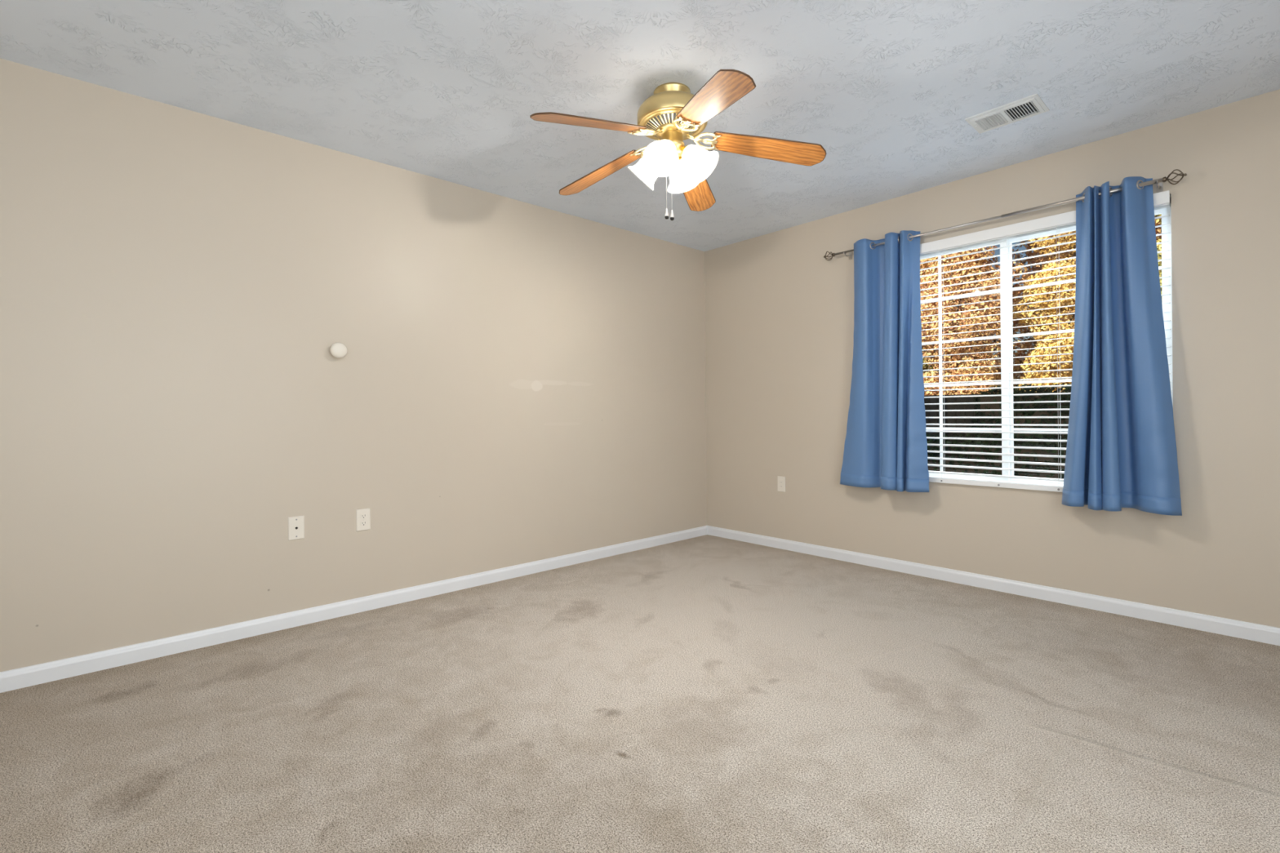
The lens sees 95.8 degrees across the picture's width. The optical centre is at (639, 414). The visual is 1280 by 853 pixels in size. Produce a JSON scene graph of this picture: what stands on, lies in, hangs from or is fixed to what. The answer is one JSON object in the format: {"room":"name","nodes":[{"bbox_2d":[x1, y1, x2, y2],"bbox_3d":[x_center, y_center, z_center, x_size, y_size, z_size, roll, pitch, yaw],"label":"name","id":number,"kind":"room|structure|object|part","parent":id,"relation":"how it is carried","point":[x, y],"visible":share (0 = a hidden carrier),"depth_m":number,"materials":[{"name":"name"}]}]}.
{"room":"empty bedroom","nodes":[
{"label":"empty bedroom","id":0,"kind":"room"},
{"bbox_2d":[0,57,706,671],"bbox_3d":[-1.405,-0.164,3.292,5.490,2.440,0.150,-1,0,-42],"label":"wall","id":1,"kind":"structure","parent":0,"point":[517,382],"depth_m":2.87,"materials":[{"name":"beige paint"}]},
{"bbox_2d":[288,515,304,540],"bbox_3d":[-1.719,0.570,2.892,0.072,0.116,0.008,-1,0,-42],"label":"cable plate","id":2,"kind":"object","parent":1,"relation":"attached to","point":[295,524],"visible":1,"depth_m":2.89,"materials":[{"name":"beige plastic"}]},
{"bbox_2d":[329,342,346,358],"bbox_3d":[-1.569,-0.331,3.008,0.081,0.081,0.049,-1,0,-42],"label":"wall cap","id":3,"kind":"object","parent":1,"relation":"attached to","point":[339,350],"visible":1,"depth_m":2.99,"materials":[{"name":"beige plastic"}]},
{"bbox_2d":[0,525,707,693],"bbox_3d":[-1.336,1.018,3.236,5.200,0.076,0.012,-1,0,-42],"label":"baseboard","id":4,"kind":"structure","parent":1,"relation":"attached to","point":[25,677],"depth_m":2.86,"materials":[{"name":"white paint"}]},
{"bbox_2d":[355,508,370,531],"bbox_3d":[-1.485,0.567,3.105,0.072,0.116,0.009,-1,0,-42],"label":"electrical outlet","id":5,"kind":"object","parent":1,"relation":"attached to","point":[362,516],"visible":1,"depth_m":3.10,"materials":[{"name":"beige plastic"}]},
{"bbox_2d":[360,513,366,519],"bbox_3d":[-1.484,0.548,3.103,0.033,0.025,0.003,-1,0,-42],"label":"receptacle","id":6,"kind":"object","parent":5,"relation":"attached to","point":[362,516],"depth_m":3.10,"materials":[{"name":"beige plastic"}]},
{"bbox_2d":[360,520,367,525],"bbox_3d":[-1.483,0.587,3.103,0.033,0.025,0.003,-1,0,-42],"label":"receptacle","id":7,"kind":"object","parent":5,"relation":"attached to","point":[362,522],"depth_m":3.10,"materials":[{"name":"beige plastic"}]},
{"bbox_2d":[0,534,1279,852],"bbox_3d":[0.174,1.102,1.575,5.490,0.120,4.800,-1,0,-42],"label":"floor","id":8,"kind":"structure","parent":0,"point":[707,693],"depth_m":1.92,"materials":[{"name":"beige carpet"}]},
{"bbox_2d":[0,0,1279,251],"bbox_3d":[0.150,-1.468,1.574,5.490,0.140,4.800,-1,0,-42],"label":"ceiling","id":9,"kind":"structure","parent":0,"point":[450,91],"depth_m":2.37,"materials":[{"name":"paint"}]},
{"bbox_2d":[529,69,826,220],"bbox_3d":[0.100,-1.119,2.509,1.246,0.558,1.259,-1,0,-42],"label":"ceiling fan","id":10,"kind":"object","parent":9,"relation":"hanging from","point":[673,115],"visible":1,"depth_m":2.46,"materials":[{"name":"brown wood"}]},
{"bbox_3d":[-0.199,-1.146,2.273,0.490,0.006,0.136,-12,20,-35],"label":"blade","id":11,"kind":"part","parent":10,"relation":"part of","materials":[{"name":"brown wood"}]},
{"bbox_3d":[-0.194,-1.146,2.764,0.490,0.006,0.136,-12,6,36],"label":"blade","id":12,"kind":"part","parent":10,"relation":"part of","materials":[{"name":"brown wood"}]},
{"bbox_3d":[0.017,-1.073,2.556,0.140,0.157,0.155,-1,0,-42],"label":"lamp shade","id":13,"kind":"part","parent":10,"relation":"part of","materials":[{"name":"white glass"}]},
{"bbox_3d":[0.101,-1.074,2.390,0.155,0.157,0.140,-1,0,-42],"label":"lamp shade","id":14,"kind":"part","parent":10,"relation":"part of","materials":[{"name":"white glass"}]},
{"bbox_3d":[0.111,-1.113,2.434,0.054,0.055,0.043,-1,0,-42],"label":"bulb","id":15,"kind":"part","parent":10,"relation":"part of","materials":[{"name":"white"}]},
{"bbox_3d":[0.114,-1.033,2.503,0.003,0.290,0.003,-1,0,-42],"label":"pull chain","id":16,"kind":"part","parent":10,"relation":"part of","materials":[{"name":"silver metal"}]},
{"bbox_3d":[0.183,-1.075,2.640,0.155,0.157,0.140,-1,0,-42],"label":"lamp shade","id":17,"kind":"part","parent":10,"relation":"part of","materials":[{"name":"white glass"}]},
{"bbox_3d":[0.197,-1.140,2.494,0.044,0.041,0.043,-1,0,-42],"label":"lamp arm","id":18,"kind":"part","parent":10,"relation":"part of","materials":[{"name":"gold metal"}]},
{"bbox_3d":[0.274,-1.151,2.911,0.136,0.006,0.490,-14,-13,16],"label":"blade","id":19,"kind":"part","parent":10,"relation":"part of","materials":[{"name":"brown wood"}]},
{"bbox_3d":[0.267,-1.075,2.474,0.140,0.157,0.155,-1,0,-42],"label":"lamp shade","id":20,"kind":"part","parent":10,"relation":"part of","materials":[{"name":"white glass"}]},
{"bbox_3d":[0.266,-1.151,2.116,0.136,0.006,0.490,13,5,-19],"label":"blade","id":21,"kind":"part","parent":10,"relation":"part of","materials":[{"name":"brown wood"}]},
{"bbox_3d":[0.559,-1.153,2.511,0.490,0.006,0.136,9,-13,1],"label":"blade","id":22,"kind":"part","parent":10,"relation":"part of","materials":[{"name":"brown wood"}]},
{"bbox_2d":[964,93,1048,133],"bbox_3d":[1.727,-1.405,2.724,0.208,0.016,0.292,-1,0,-42],"label":"ceiling vent","id":23,"kind":"object","parent":9,"relation":"in","point":[1032,105],"visible":1,"depth_m":2.71,"materials":[{"name":"white metal"}]},
{"bbox_2d":[704,88,1279,627],"bbox_3d":[2.188,-0.198,3.322,0.140,2.440,4.650,-1,0,-42],"label":"wall","id":24,"kind":"structure","parent":0,"point":[780,314],"depth_m":3.12,"materials":[{"name":"beige paint"}]},
{"bbox_2d":[777,475,785,492],"bbox_3d":[1.082,0.536,4.431,0.009,0.118,0.070,-1,0,-42],"label":"electrical outlet","id":25,"kind":"object","parent":24,"relation":"attached to","point":[780,480],"visible":1,"depth_m":4.43,"materials":[{"name":"beige plastic"}]},
{"bbox_2d":[706,525,1279,645],"bbox_3d":[2.093,0.985,3.327,0.012,0.076,4.500,-1,0,-42],"label":"baseboard","id":26,"kind":"structure","parent":24,"relation":"attached to","point":[1220,625],"depth_m":3.20,"materials":[{"name":"white paint"}]},
{"bbox_2d":[823,168,1186,261],"bbox_3d":[1.937,-1.111,3.395,0.119,0.071,1.861,-1,0,-42],"label":"curtain rod","id":27,"kind":"object","parent":24,"relation":"attached to","point":[1159,182],"visible":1,"depth_m":3.12,"materials":[{"name":"silver metal"}]},
{"bbox_2d":[840,230,928,492],"bbox_3d":[1.555,-0.335,3.744,0.146,1.637,0.598,-1,0,-42],"label":"curtain","id":28,"kind":"object","parent":27,"relation":"hanging from","point":[886,444],"visible":1,"depth_m":3.66,"materials":[{"name":"blue fabric"}]},
{"bbox_3d":[1.694,-1.108,3.624,0.015,0.015,1.050,-1,0,-42],"label":"rod","id":29,"kind":"part","parent":27,"relation":"part of","materials":[{"name":"silver metal"}]},
{"bbox_3d":[2.266,-1.114,2.998,0.019,0.019,0.685,-1,0,-42],"label":"rod","id":30,"kind":"part","parent":27,"relation":"part of","materials":[{"name":"silver metal"}]},
{"bbox_2d":[1062,176,1182,515],"bbox_3d":[2.353,-0.340,2.861,0.164,1.634,0.473,-1,0,-42],"label":"curtain","id":31,"kind":"object","parent":27,"relation":"hanging from","point":[1122,451],"visible":1,"depth_m":2.85,"materials":[{"name":"blue fabric"}]},
{"bbox_2d":[920,196,1173,485],"bbox_3d":[2.145,-0.320,3.398,0.070,1.485,1.470,-1,0,-42],"label":"window","id":32,"kind":"structure","parent":24,"relation":"in","point":[1165,246],"depth_m":3.38,"materials":[{"name":"white plastic"}]},
{"bbox_3d":[1.899,-0.318,3.645,0.026,1.425,0.739,-1,0,-42],"label":"sash","id":33,"kind":"part","parent":32,"relation":"part of","materials":[{"name":"white plastic"}]},
{"bbox_2d":[920,190,1171,492],"bbox_3d":[2.077,-0.325,3.337,0.070,1.492,1.466,-1,0,-42],"label":"window blind","id":34,"kind":"object","parent":32,"relation":"attached to","point":[1162,199],"visible":0.52,"depth_m":3.31,"materials":[{"name":"white plastic"}]},
{"bbox_3d":[1.867,-0.310,3.572,0.052,1.410,0.001,-1,0,-42],"label":"ladder cord","id":35,"kind":"part","parent":34,"relation":"part of","materials":[{"name":"white fabric"}]},
{"bbox_3d":[2.085,0.406,3.338,0.052,0.030,1.458,-1,0,-42],"label":"rail","id":36,"kind":"part","parent":34,"relation":"part of","materials":[{"name":"white plastic"}]},
{"bbox_3d":[2.076,-1.031,3.342,0.056,0.048,1.458,-1,0,-42],"label":"head rail","id":37,"kind":"part","parent":34,"relation":"part of","materials":[{"name":"white plastic"}]},
{"bbox_3d":[2.268,-0.314,3.132,0.052,1.410,0.001,-1,0,-42],"label":"ladder cord","id":38,"kind":"part","parent":34,"relation":"part of","materials":[{"name":"white fabric"}]},
{"bbox_3d":[2.391,-0.322,3.151,0.026,1.425,0.735,-1,0,-42],"label":"sash","id":39,"kind":"part","parent":32,"relation":"part of","materials":[{"name":"white plastic"}]},
{"label":"outside","id":40,"kind":"structure","parent":0,"visible":0},
{"bbox_3d":[17.254,1.371,20.209,44.860,0.100,60.000,-1,0,-42],"label":"ground","id":41,"kind":"structure","parent":40,"visible":0},
{"bbox_2d":[921,347,937,380],"bbox_3d":[5.954,-1.832,14.147,1.753,6.630,2.242,-1,0,-23],"label":"tree","id":42,"kind":"object","parent":41,"relation":"on","point":[924,366],"visible":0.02,"depth_m":13.47,"materials":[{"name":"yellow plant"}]},
{"bbox_2d":[924,389,1001,444],"bbox_3d":[4.120,0.555,11.781,0.112,1.890,5.850,-1,0,-42],"label":"wooden fence","id":43,"kind":"object","parent":41,"relation":"on","point":[962,399],"visible":0.06,"depth_m":10.18,"materials":[{"name":"grey wood"}]},
{"bbox_2d":[920,245,1013,395],"bbox_3d":[6.419,-1.860,11.985,2.251,6.679,1.735,-1,0,45],"label":"tree","id":44,"kind":"object","parent":41,"relation":"on","point":[969,257],"visible":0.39,"depth_m":11.53,"materials":[{"name":"orange plant"}]},
{"bbox_2d":[920,248,1049,395],"bbox_3d":[8.118,-2.932,14.450,2.838,8.788,3.620,-1,0,-42],"label":"tree","id":45,"kind":"object","parent":41,"relation":"on","point":[1015,293],"visible":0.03,"depth_m":13.78,"materials":[{"name":"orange plant"}]},
{"bbox_2d":[925,432,1067,479],"bbox_3d":[4.993,0.892,8.476,0.926,1.338,12.009,-1,0,-42],"label":"hedge","id":46,"kind":"object","parent":41,"relation":"on","point":[955,442],"visible":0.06,"depth_m":8.18,"materials":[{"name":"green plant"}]},
{"bbox_2d":[968,383,1071,448],"bbox_3d":[7.596,0.517,7.109,0.887,2.035,6.462,-1,0,-42],"label":"hedge","id":47,"kind":"object","parent":41,"relation":"on","point":[1068,388],"visible":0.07,"depth_m":8.71,"materials":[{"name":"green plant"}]},
{"bbox_2d":[1012,238,1075,390],"bbox_3d":[11.274,-3.018,14.978,3.273,8.899,3.389,-1,0,17],"label":"tree","id":48,"kind":"object","parent":41,"relation":"on","point":[1043,259],"visible":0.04,"depth_m":15.23,"materials":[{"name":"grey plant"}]},
{"bbox_2d":[1012,231,1075,392],"bbox_3d":[8.398,-1.895,11.077,1.934,6.713,1.933,-1,0,-13],"label":"tree","id":49,"kind":"object","parent":41,"relation":"on","point":[1062,342],"visible":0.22,"depth_m":11.07,"materials":[{"name":"yellow plant"}]},
{"bbox_2d":[1154,215,1161,277],"bbox_3d":[10.686,-3.114,11.820,2.805,9.106,3.385,-1,0,-22],"label":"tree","id":50,"kind":"object","parent":41,"relation":"on","point":[1158,230],"visible":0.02,"depth_m":11.49,"materials":[{"name":"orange plant"}]},
{"bbox_2d":[1154,213,1162,302],"bbox_3d":[9.002,-1.607,9.053,1.908,6.126,2.045,-1,0,-23],"label":"tree","id":51,"kind":"object","parent":41,"relation":"on","point":[1159,255],"visible":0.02,"depth_m":9.42,"materials":[{"name":"yellow plant"}]}
]}

